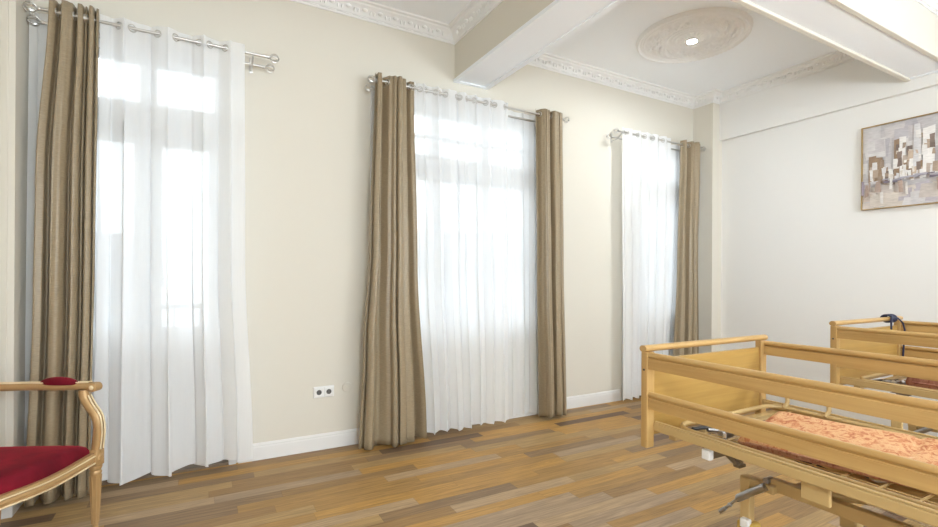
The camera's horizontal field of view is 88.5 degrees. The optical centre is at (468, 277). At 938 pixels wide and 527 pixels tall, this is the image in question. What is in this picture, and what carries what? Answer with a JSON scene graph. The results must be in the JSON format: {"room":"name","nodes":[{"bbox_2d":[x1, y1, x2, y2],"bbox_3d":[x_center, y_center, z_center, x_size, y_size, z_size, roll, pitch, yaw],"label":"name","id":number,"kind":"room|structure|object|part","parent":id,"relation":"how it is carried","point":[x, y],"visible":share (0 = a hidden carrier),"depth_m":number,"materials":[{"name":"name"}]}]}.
{"room":"hospital room","nodes":[
{"label":"hospital room","id":0,"kind":"room"},
{"bbox_2d":[31,0,692,462],"bbox_3d":[-0.250,-0.402,4.264,7.500,3.400,0.300,0,0,-29],"label":"wall","id":1,"kind":"structure","parent":0,"point":[307,120],"depth_m":3.65,"materials":[{"name":"beige paint"}]},
{"bbox_2d":[0,0,30,514],"bbox_3d":[-2.816,-0.417,2.520,0.720,3.400,0.258,0,0,-29],"label":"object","id":2,"kind":"structure","parent":1,"relation":"attached to","point":[14,26],"depth_m":2.59,"materials":[{"name":"beige paint"}]},
{"bbox_2d":[22,1,279,73],"bbox_3d":[-1.924,-1.484,3.053,1.342,0.105,0.185,0,0,-29],"label":"curtain rod","id":3,"kind":"object","parent":1,"relation":"attached to","point":[250,63],"visible":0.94,"depth_m":2.97,"materials":[{"name":"silver metal"}]},
{"bbox_2d":[25,0,98,506],"bbox_3d":[-2.312,-0.158,2.754,0.302,2.827,0.147,0,0,-29],"label":"drape","id":4,"kind":"object","parent":3,"relation":"hanging from","point":[66,145],"visible":0.88,"depth_m":2.74,"materials":[{"name":"brown fabric"}]},
{"bbox_2d":[24,10,105,480],"bbox_3d":[-2.365,-0.138,2.835,0.377,2.775,0.052,0,0,-29],"label":"sheer curtain","id":5,"kind":"object","parent":3,"relation":"hanging from","point":[37,34],"visible":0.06,"depth_m":2.76,"materials":[{"name":"white fabric"}]},
{"bbox_3d":[-1.937,-1.462,3.055,1.165,0.018,0.018,0,0,-29],"label":"rod","id":6,"kind":"part","parent":3,"relation":"part of","materials":[{"name":"silver metal"}]},
{"bbox_3d":[-1.894,-1.507,2.998,1.185,0.018,0.018,0,0,-29],"label":"rod","id":7,"kind":"part","parent":3,"relation":"part of","materials":[{"name":"silver metal"}]},
{"bbox_2d":[94,14,252,485],"bbox_3d":[-1.829,-0.154,3.039,0.863,2.794,0.095,0,0,-29],"label":"sheer curtain","id":8,"kind":"object","parent":3,"relation":"hanging from","point":[172,365],"visible":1,"depth_m":3.00,"materials":[{"name":"white fabric"}]},
{"bbox_2d":[98,30,235,485],"bbox_3d":[-2.099,-0.115,3.142,1.050,2.805,0.168,0,0,-29],"label":"door","id":9,"kind":"structure","parent":1,"relation":"in","point":[191,467],"depth_m":3.21,"materials":[{"name":"white paint"}]},
{"bbox_2d":[313,385,333,397],"bbox_3d":[-1.091,0.861,3.618,0.154,0.084,0.020,0,0,-29],"label":"wall socket","id":10,"kind":"object","parent":1,"relation":"attached to","point":[322,391],"visible":1,"depth_m":3.61,"materials":[{"name":"white plastic"}]},
{"bbox_2d":[342,382,351,391],"bbox_3d":[-0.938,0.846,3.709,0.076,0.076,0.008,0,0,-29],"label":"socket cover","id":11,"kind":"object","parent":1,"relation":"attached to","point":[347,386],"visible":1,"depth_m":3.71,"materials":[{"name":"beige paint"}]},
{"bbox_2d":[290,0,453,44],"bbox_3d":[-1.624,-2.062,3.255,3.500,0.095,0.120,0,0,-29],"label":"trim","id":12,"kind":"structure","parent":1,"relation":"attached to","point":[365,10],"depth_m":3.80,"materials":[{"name":"paint"}]},
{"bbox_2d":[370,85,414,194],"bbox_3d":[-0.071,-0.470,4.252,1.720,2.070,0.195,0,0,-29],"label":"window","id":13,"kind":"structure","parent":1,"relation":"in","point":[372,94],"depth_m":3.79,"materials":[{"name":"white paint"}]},
{"bbox_2d":[238,389,620,463],"bbox_3d":[0.009,1.241,4.234,3.680,0.118,0.014,0,0,-29],"label":"baseboard","id":14,"kind":"structure","parent":1,"relation":"attached to","point":[290,446],"depth_m":3.62,"materials":[{"name":"white paint"}]},
{"bbox_2d":[364,75,569,122],"bbox_3d":[0.063,-1.472,4.156,1.967,0.105,0.185,0,0,-29],"label":"curtain rod","id":15,"kind":"object","parent":1,"relation":"attached to","point":[369,76],"visible":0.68,"depth_m":4.05,"materials":[{"name":"silver metal"}]},
{"bbox_2d":[359,72,426,449],"bbox_3d":[-0.579,-0.134,3.705,0.515,2.820,0.195,0,0,-43],"label":"drape","id":16,"kind":"object","parent":15,"relation":"hanging from","point":[393,398],"visible":1,"depth_m":3.68,"materials":[{"name":"brown fabric"}]},
{"bbox_2d":[414,83,508,434],"bbox_3d":[-0.035,-0.134,4.037,0.926,2.812,0.083,0,0,-29],"label":"sheer curtain","id":17,"kind":"object","parent":15,"relation":"hanging from","point":[461,145],"visible":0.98,"depth_m":4.02,"materials":[{"name":"white fabric"}]},
{"bbox_3d":[0.093,-1.494,4.102,1.810,0.018,0.018,0,0,-29],"label":"rod","id":18,"kind":"part","parent":15,"relation":"part of","materials":[{"name":"silver metal"}]},
{"bbox_3d":[0.050,-1.450,4.158,1.790,0.018,0.018,0,0,-29],"label":"rod","id":19,"kind":"part","parent":15,"relation":"part of","materials":[{"name":"silver metal"}]},
{"bbox_2d":[508,110,538,416],"bbox_3d":[0.482,-0.119,4.424,0.444,2.777,0.048,0,0,-29],"label":"sheer curtain","id":20,"kind":"object","parent":15,"relation":"hanging from","point":[522,218],"visible":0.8,"depth_m":4.43,"materials":[{"name":"white fabric"}]},
{"bbox_2d":[536,108,566,418],"bbox_3d":[0.765,-0.128,4.444,0.337,2.815,0.157,0,0,-29],"label":"drape","id":21,"kind":"object","parent":15,"relation":"hanging from","point":[552,398],"visible":1,"depth_m":4.43,"materials":[{"name":"brown fabric"}]},
{"bbox_2d":[449,0,502,44],"bbox_3d":[0.295,-2.050,3.280,0.120,0.095,1.940,0,0,-29],"label":"trim","id":22,"kind":"structure","parent":1,"relation":"attached to","point":[475,11],"depth_m":3.80,"materials":[{"name":"paint"}]},
{"bbox_2d":[455,0,554,77],"bbox_3d":[1.545,-1.892,1.481,0.320,0.398,6.300,0,0,-29],"label":"beam","id":23,"kind":"structure","parent":1,"relation":"attached to","point":[508,16],"depth_m":3.59,"materials":[{"name":"beige paint"}]},
{"bbox_2d":[453,0,625,89],"bbox_3d":[1.544,-1.682,1.481,0.344,0.026,6.299,0,0,-29],"label":"beam","id":24,"kind":"structure","parent":1,"relation":"attached to","point":[561,19],"depth_m":3.40,"materials":[{"name":"white paint"}]},
{"bbox_2d":[527,52,695,108],"bbox_3d":[1.436,-2.043,4.954,2.860,0.095,0.120,0,0,-29],"label":"trim","id":25,"kind":"structure","parent":1,"relation":"attached to","point":[547,61],"depth_m":4.97,"materials":[{"name":"paint"}]},
{"bbox_2d":[622,260,640,399],"bbox_3d":[2.062,-0.090,5.453,1.050,2.805,0.168,0,0,-29],"label":"door","id":26,"kind":"structure","parent":1,"relation":"in","point":[622,260],"depth_m":5.13,"materials":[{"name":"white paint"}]},
{"bbox_3d":[2.062,-0.090,5.453,1.050,2.805,0.168,0,0,-29],"label":"frame","id":27,"kind":"part","parent":26,"relation":"part of","materials":[{"name":"white paint"}]},
{"bbox_2d":[606,128,705,150],"bbox_3d":[2.051,-1.460,5.261,1.477,0.105,0.185,0,0,-29],"label":"curtain rod","id":28,"kind":"object","parent":1,"relation":"attached to","point":[618,130],"visible":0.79,"depth_m":5.04,"materials":[{"name":"silver metal"}]},
{"bbox_2d":[622,127,670,400],"bbox_3d":[1.882,-0.127,5.101,0.750,2.803,0.080,0,0,-29],"label":"sheer curtain","id":29,"kind":"object","parent":28,"relation":"hanging from","point":[646,162],"visible":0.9,"depth_m":5.07,"materials":[{"name":"white fabric"}]},
{"bbox_3d":[2.039,-1.438,5.263,1.300,0.018,0.018,0,0,-29],"label":"rod","id":30,"kind":"part","parent":28,"relation":"part of","materials":[{"name":"silver metal"}]},
{"bbox_3d":[2.095,-1.482,5.214,1.290,0.018,0.018,0,0,-29],"label":"rod","id":31,"kind":"part","parent":28,"relation":"part of","materials":[{"name":"silver metal"}]},
{"bbox_2d":[665,145,679,355],"bbox_3d":[2.259,-0.113,5.415,0.363,2.769,0.044,0,0,-29],"label":"sheer curtain","id":32,"kind":"object","parent":28,"relation":"hanging from","point":[675,155],"visible":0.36,"depth_m":5.43,"materials":[{"name":"white fabric"}]},
{"bbox_2d":[673,140,700,355],"bbox_3d":[2.450,-0.120,5.400,0.443,2.810,0.148,0,0,-29],"label":"drape","id":33,"kind":"object","parent":28,"relation":"hanging from","point":[686,328],"visible":0.82,"depth_m":5.37,"materials":[{"name":"brown fabric"}]},
{"bbox_2d":[694,89,715,108],"bbox_3d":[2.694,-2.036,5.510,0.120,0.095,0.370,0,0,-29],"label":"trim","id":34,"kind":"structure","parent":1,"relation":"attached to","point":[706,98],"depth_m":5.51,"materials":[{"name":"paint"}]},
{"bbox_2d":[0,397,925,526],"bbox_3d":[1.342,1.348,1.379,7.500,0.080,6.900,0,0,-29],"label":"floor","id":35,"kind":"structure","parent":0,"point":[587,466],"depth_m":2.96,"materials":[{"name":"laminate"}]},
{"bbox_2d":[0,377,105,526],"bbox_3d":[-2.179,0.766,2.169,0.639,1.041,0.630,0,0,2],"label":"armchair","id":36,"kind":"object","parent":35,"relation":"on","point":[26,472],"visible":1,"depth_m":2.31,"materials":[{"name":"brown wood"}]},
{"bbox_3d":[-2.134,0.864,2.168,0.478,0.077,0.546,0,0,2],"label":"seat","id":37,"kind":"part","parent":36,"relation":"part of","materials":[{"name":"red fabric"}]},
{"bbox_3d":[-1.895,0.918,2.160,0.052,0.068,0.574,0,0,2],"label":"seat rail","id":38,"kind":"part","parent":36,"relation":"part of","materials":[{"name":"brown wood"}]},
{"bbox_3d":[-2.131,0.710,2.434,0.547,0.360,0.066,0,0,-4],"label":"arm","id":39,"kind":"part","parent":36,"relation":"part of","materials":[{"name":"brown wood"}]},
{"bbox_3d":[-1.897,1.081,2.445,0.056,0.415,0.056,0,0,2],"label":"leg","id":40,"kind":"part","parent":36,"relation":"part of","materials":[{"name":"brown wood"}]},
{"bbox_2d":[640,334,937,526],"bbox_3d":[1.706,0.814,1.562,0.966,0.991,2.054,0,0,-29],"label":"bed","id":41,"kind":"object","parent":35,"relation":"on","point":[713,390],"visible":0.94,"depth_m":1.88,"materials":[{"name":"brown wood"}]},
{"bbox_3d":[0.825,0.562,2.224,0.050,0.439,0.036,0,0,-29],"label":"post","id":42,"kind":"part","parent":41,"relation":"part of","materials":[{"name":"brown wood"}]},
{"bbox_3d":[1.220,0.331,2.442,0.966,0.031,0.040,0,0,-29],"label":"rail","id":43,"kind":"part","parent":41,"relation":"part of","materials":[{"name":"brown wood"}]},
{"bbox_3d":[1.217,0.557,2.445,0.850,0.350,0.018,0,0,-29],"label":"headboard","id":44,"kind":"part","parent":41,"relation":"part of","materials":[{"name":"brown wood"}]},
{"bbox_3d":[1.204,0.971,2.112,0.051,0.209,0.217,0,0,-29],"label":"brake lever","id":45,"kind":"part","parent":41,"relation":"part of","materials":[{"name":"metal"}]},
{"bbox_3d":[1.220,0.974,2.111,0.042,0.197,0.042,0,0,-29],"label":"castor post","id":46,"kind":"part","parent":41,"relation":"part of","materials":[{"name":"beige metal"}]},
{"bbox_3d":[1.612,0.567,2.661,0.050,0.439,0.036,0,0,-29],"label":"post","id":47,"kind":"part","parent":41,"relation":"part of","materials":[{"name":"brown wood"}]},
{"bbox_3d":[1.306,0.565,1.339,0.027,0.077,1.978,0,0,-29],"label":"rail","id":48,"kind":"part","parent":41,"relation":"part of","materials":[{"name":"brown wood"}]},
{"bbox_3d":[1.307,0.385,1.339,0.027,0.077,1.978,0,0,-29],"label":"rail","id":49,"kind":"part","parent":41,"relation":"part of","materials":[{"name":"brown wood"}]},
{"bbox_3d":[1.340,0.688,1.359,0.022,0.045,1.978,0,0,-29],"label":"chassis rail","id":50,"kind":"part","parent":41,"relation":"part of","materials":[{"name":"beige wood"}]},
{"bbox_3d":[1.717,0.678,1.565,0.801,0.021,1.866,0,0,-29],"label":"mattress frame","id":51,"kind":"part","parent":41,"relation":"part of","materials":[{"name":"beige wood"}]},
{"bbox_3d":[1.196,0.741,1.660,0.018,0.072,0.090,0,0,-29],"label":"connector plate","id":52,"kind":"part","parent":41,"relation":"part of","materials":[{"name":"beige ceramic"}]},
{"bbox_3d":[1.491,0.792,1.980,0.140,0.095,0.210,0,0,-29],"label":"motor","id":53,"kind":"part","parent":41,"relation":"part of","materials":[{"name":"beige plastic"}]},
{"bbox_2d":[738,411,937,490],"bbox_3d":[1.620,0.649,1.698,0.483,0.069,1.083,0,0,-41],"label":"mattress","id":54,"kind":"object","parent":41,"relation":"on","point":[925,450],"visible":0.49,"depth_m":1.86,"materials":[{"name":"orange fabric"}]},
{"bbox_3d":[1.785,0.883,1.615,0.540,0.055,1.465,0,0,-29],"label":"frame","id":55,"kind":"part","parent":41,"relation":"part of","materials":[{"name":"beige metal"}]},
{"bbox_3d":[2.095,0.692,1.778,0.022,0.045,1.978,0,0,-29],"label":"chassis rail","id":56,"kind":"part","parent":41,"relation":"part of","materials":[{"name":"beige wood"}]},
{"bbox_3d":[1.555,0.802,1.679,0.040,0.194,0.709,0,0,-29],"label":"lift arm","id":57,"kind":"part","parent":41,"relation":"part of","materials":[{"name":"beige metal"}]},
{"bbox_3d":[2.110,0.389,1.785,0.027,0.077,1.978,0,0,-29],"label":"rail","id":58,"kind":"part","parent":41,"relation":"part of","materials":[{"name":"brown wood"}]},
{"bbox_3d":[1.912,0.657,2.151,0.016,0.110,0.040,0,0,-29],"label":"guide post","id":59,"kind":"part","parent":41,"relation":"part of","materials":[{"name":"beige wood"}]},
{"bbox_3d":[1.748,0.803,1.786,0.040,0.194,0.709,0,0,-29],"label":"lift arm","id":60,"kind":"part","parent":41,"relation":"part of","materials":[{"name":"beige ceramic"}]},
{"bbox_2d":[829,316,937,433],"bbox_3d":[3.203,0.800,2.394,0.966,1.036,2.054,0,0,-29],"label":"bed","id":61,"kind":"object","parent":35,"relation":"on","point":[881,340],"visible":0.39,"depth_m":3.03,"materials":[{"name":"beige wood"}]},
{"bbox_3d":[2.323,0.527,3.056,0.050,0.439,0.036,0,0,-29],"label":"post","id":62,"kind":"part","parent":61,"relation":"part of","materials":[{"name":"brown wood"}]},
{"bbox_3d":[2.717,0.295,3.274,0.966,0.031,0.040,0,0,-29],"label":"rail","id":63,"kind":"part","parent":61,"relation":"part of","materials":[{"name":"brown wood"}]},
{"bbox_3d":[2.715,0.522,3.277,0.850,0.350,0.018,0,0,-29],"label":"headboard","id":64,"kind":"part","parent":61,"relation":"part of","materials":[{"name":"brown wood"}]},
{"bbox_3d":[2.804,0.529,2.171,0.027,0.077,1.978,0,0,-29],"label":"rail","id":65,"kind":"part","parent":61,"relation":"part of","materials":[{"name":"brown wood"}]},
{"bbox_3d":[2.805,0.349,2.171,0.027,0.077,1.978,0,0,-29],"label":"rail","id":66,"kind":"part","parent":61,"relation":"part of","materials":[{"name":"brown wood"}]},
{"bbox_3d":[2.838,0.652,2.191,0.022,0.045,1.978,0,0,-29],"label":"chassis rail","id":67,"kind":"part","parent":61,"relation":"part of","materials":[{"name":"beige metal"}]},
{"bbox_2d":[880,314,905,355],"bbox_3d":[3.022,0.429,3.436,0.215,0.336,0.086,0,0,-29],"label":"cable","id":68,"kind":"object","parent":61,"relation":"hanging from","point":[893,318],"visible":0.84,"depth_m":3.41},
{"bbox_3d":[3.109,0.531,3.493,0.050,0.439,0.036,0,0,-29],"label":"post","id":69,"kind":"part","parent":61,"relation":"part of","materials":[{"name":"brown wood"}]},
{"bbox_3d":[3.214,0.643,2.397,0.801,0.021,1.866,0,0,-29],"label":"mattress frame","id":70,"kind":"part","parent":61,"relation":"part of","materials":[{"name":"beige wood"}]},
{"bbox_3d":[2.718,0.983,2.943,0.042,0.197,0.042,0,0,-29],"label":"castor post","id":71,"kind":"part","parent":61,"relation":"part of","materials":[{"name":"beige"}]},
{"bbox_3d":[3.606,0.533,2.617,0.027,0.077,1.978,0,0,-29],"label":"rail","id":72,"kind":"part","parent":61,"relation":"part of","materials":[{"name":"brown wood"}]},
{"bbox_3d":[3.607,0.353,2.617,0.027,0.077,1.978,0,0,-29],"label":"rail","id":73,"kind":"part","parent":61,"relation":"part of","materials":[{"name":"brown wood"}]},
{"bbox_2d":[905,359,937,389],"bbox_3d":[3.117,0.592,2.571,0.607,0.130,1.054,0,0,-33],"label":"mattress","id":74,"kind":"object","parent":61,"relation":"on","point":[916,382],"visible":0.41,"depth_m":2.79,"materials":[{"name":"fabric"}]},
{"bbox_3d":[2.702,0.980,2.943,0.051,0.209,0.217,0,0,-29],"label":"brake lever","id":75,"kind":"part","parent":61,"relation":"part of","materials":[{"name":"metal"}]},
{"bbox_2d":[368,0,836,95],"bbox_3d":[1.363,-2.167,1.379,7.500,0.150,6.900,0,0,-29],"label":"ceiling","id":76,"kind":"structure","parent":0,"point":[608,43],"depth_m":4.37,"materials":[{"name":"white paint"}]},
{"bbox_2d":[636,7,753,63],"bbox_3d":[1.935,-2.064,4.179,0.920,0.048,0.920,0,0,22],"label":"ceiling rose","id":77,"kind":"object","parent":76,"relation":"attached to","point":[718,30],"visible":0.97,"depth_m":4.10,"materials":[{"name":"paint"}]},
{"bbox_2d":[686,37,697,43],"bbox_3d":[1.935,-2.064,4.179,0.093,0.046,0.093,0,0,-29],"label":"ceiling lamp","id":78,"kind":"object","parent":77,"relation":"attached to","point":[692,40],"visible":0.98,"depth_m":4.17,"materials":[{"name":"white glass"}]},
{"bbox_2d":[721,86,937,400],"bbox_3d":[4.478,-0.373,3.115,0.350,3.400,6.300,0,0,-29],"label":"wall","id":79,"kind":"structure","parent":0,"point":[800,254],"depth_m":4.70,"materials":[{"name":"paint"}]},
{"bbox_2d":[693,103,721,352],"bbox_3d":[2.782,-0.383,5.633,0.170,3.400,0.250,0,0,-29],"label":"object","id":80,"kind":"structure","parent":79,"relation":"attached to","point":[705,118],"depth_m":5.54,"materials":[{"name":"beige paint"}]},
{"bbox_2d":[713,89,722,104],"bbox_3d":[2.807,-2.035,5.430,0.240,0.095,0.120,0,0,-29],"label":"trim","id":81,"kind":"structure","parent":79,"relation":"attached to","point":[718,93],"depth_m":5.44,"materials":[{"name":"paint"}]},
{"bbox_2d":[720,50,855,103],"bbox_3d":[3.241,-2.032,4.773,0.120,0.095,1.690,0,0,-29],"label":"trim","id":82,"kind":"structure","parent":79,"relation":"attached to","point":[835,58],"depth_m":4.84,"materials":[{"name":"paint"}]},
{"bbox_2d":[719,59,937,140],"bbox_3d":[4.312,-1.818,3.018,0.050,0.512,6.300,0,0,-29],"label":"beam","id":83,"kind":"structure","parent":79,"relation":"attached to","point":[854,83],"depth_m":4.69,"materials":[{"name":"paint"}]},
{"bbox_2d":[731,0,937,81],"bbox_3d":[2.476,-1.676,3.221,2.959,0.038,0.311,0,0,-29],"label":"trim","id":84,"kind":"structure","parent":79,"relation":"attached to","point":[844,5],"depth_m":3.27,"materials":[{"name":"beige paint"}]},
{"bbox_2d":[748,0,937,77],"bbox_3d":[0.798,-1.691,2.288,6.799,0.012,0.283,0,0,-29],"label":"beam","id":85,"kind":"structure","parent":79,"relation":"attached to","point":[824,18],"depth_m":3.30,"materials":[{"name":"white paint"}]},
{"bbox_2d":[766,394,937,436],"bbox_3d":[4.369,1.268,2.917,0.014,0.118,6.050,0,0,-29],"label":"baseboard","id":86,"kind":"structure","parent":79,"relation":"attached to","point":[854,415],"depth_m":4.49,"materials":[{"name":"white paint"}]},
{"bbox_2d":[844,0,937,53],"bbox_3d":[0.800,-1.896,2.288,6.800,0.398,0.285,0,0,-29],"label":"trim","id":87,"kind":"structure","parent":79,"relation":"attached to","point":[909,18],"depth_m":3.40,"materials":[{"name":"beige paint"}]},
{"bbox_2d":[861,111,937,210],"bbox_3d":[3.923,-0.973,3.709,0.049,0.743,1.500,0,0,-29],"label":"painting","id":88,"kind":"object","parent":79,"relation":"attached to","point":[899,158],"visible":1,"depth_m":4.11,"materials":[{"name":"multicoloured fabric"}]},
{"bbox_2d":[909,70,937,79],"bbox_3d":[3.758,-1.665,3.931,0.029,0.014,0.243,0,0,-29],"label":"trim","id":89,"kind":"structure","parent":79,"relation":"attached to","point":[936,71],"depth_m":3.96,"materials":[{"name":"white paint"}]},
{"bbox_2d":[914,0,937,15],"bbox_3d":[2.569,-2.036,3.038,2.980,0.095,0.120,0,0,-29],"label":"trim","id":90,"kind":"structure","parent":79,"relation":"attached to","point":[931,5],"depth_m":3.53,"materials":[{"name":"paint"}]},
{"bbox_3d":[-1.794,-0.411,-0.369,0.300,3.400,6.300,0,0,-29],"label":"wall","id":91,"kind":"structure","parent":0,"visible":0},
{"bbox_2d":[1,506,12,518],"bbox_3d":[-2.763,1.224,2.408,0.720,0.118,0.014,0,0,-29],"label":"baseboard","id":92,"kind":"object","parent":91,"relation":"attached to","point":[7,512],"visible":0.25,"depth_m":2.57,"materials":[{"name":"white paint"}]}
]}

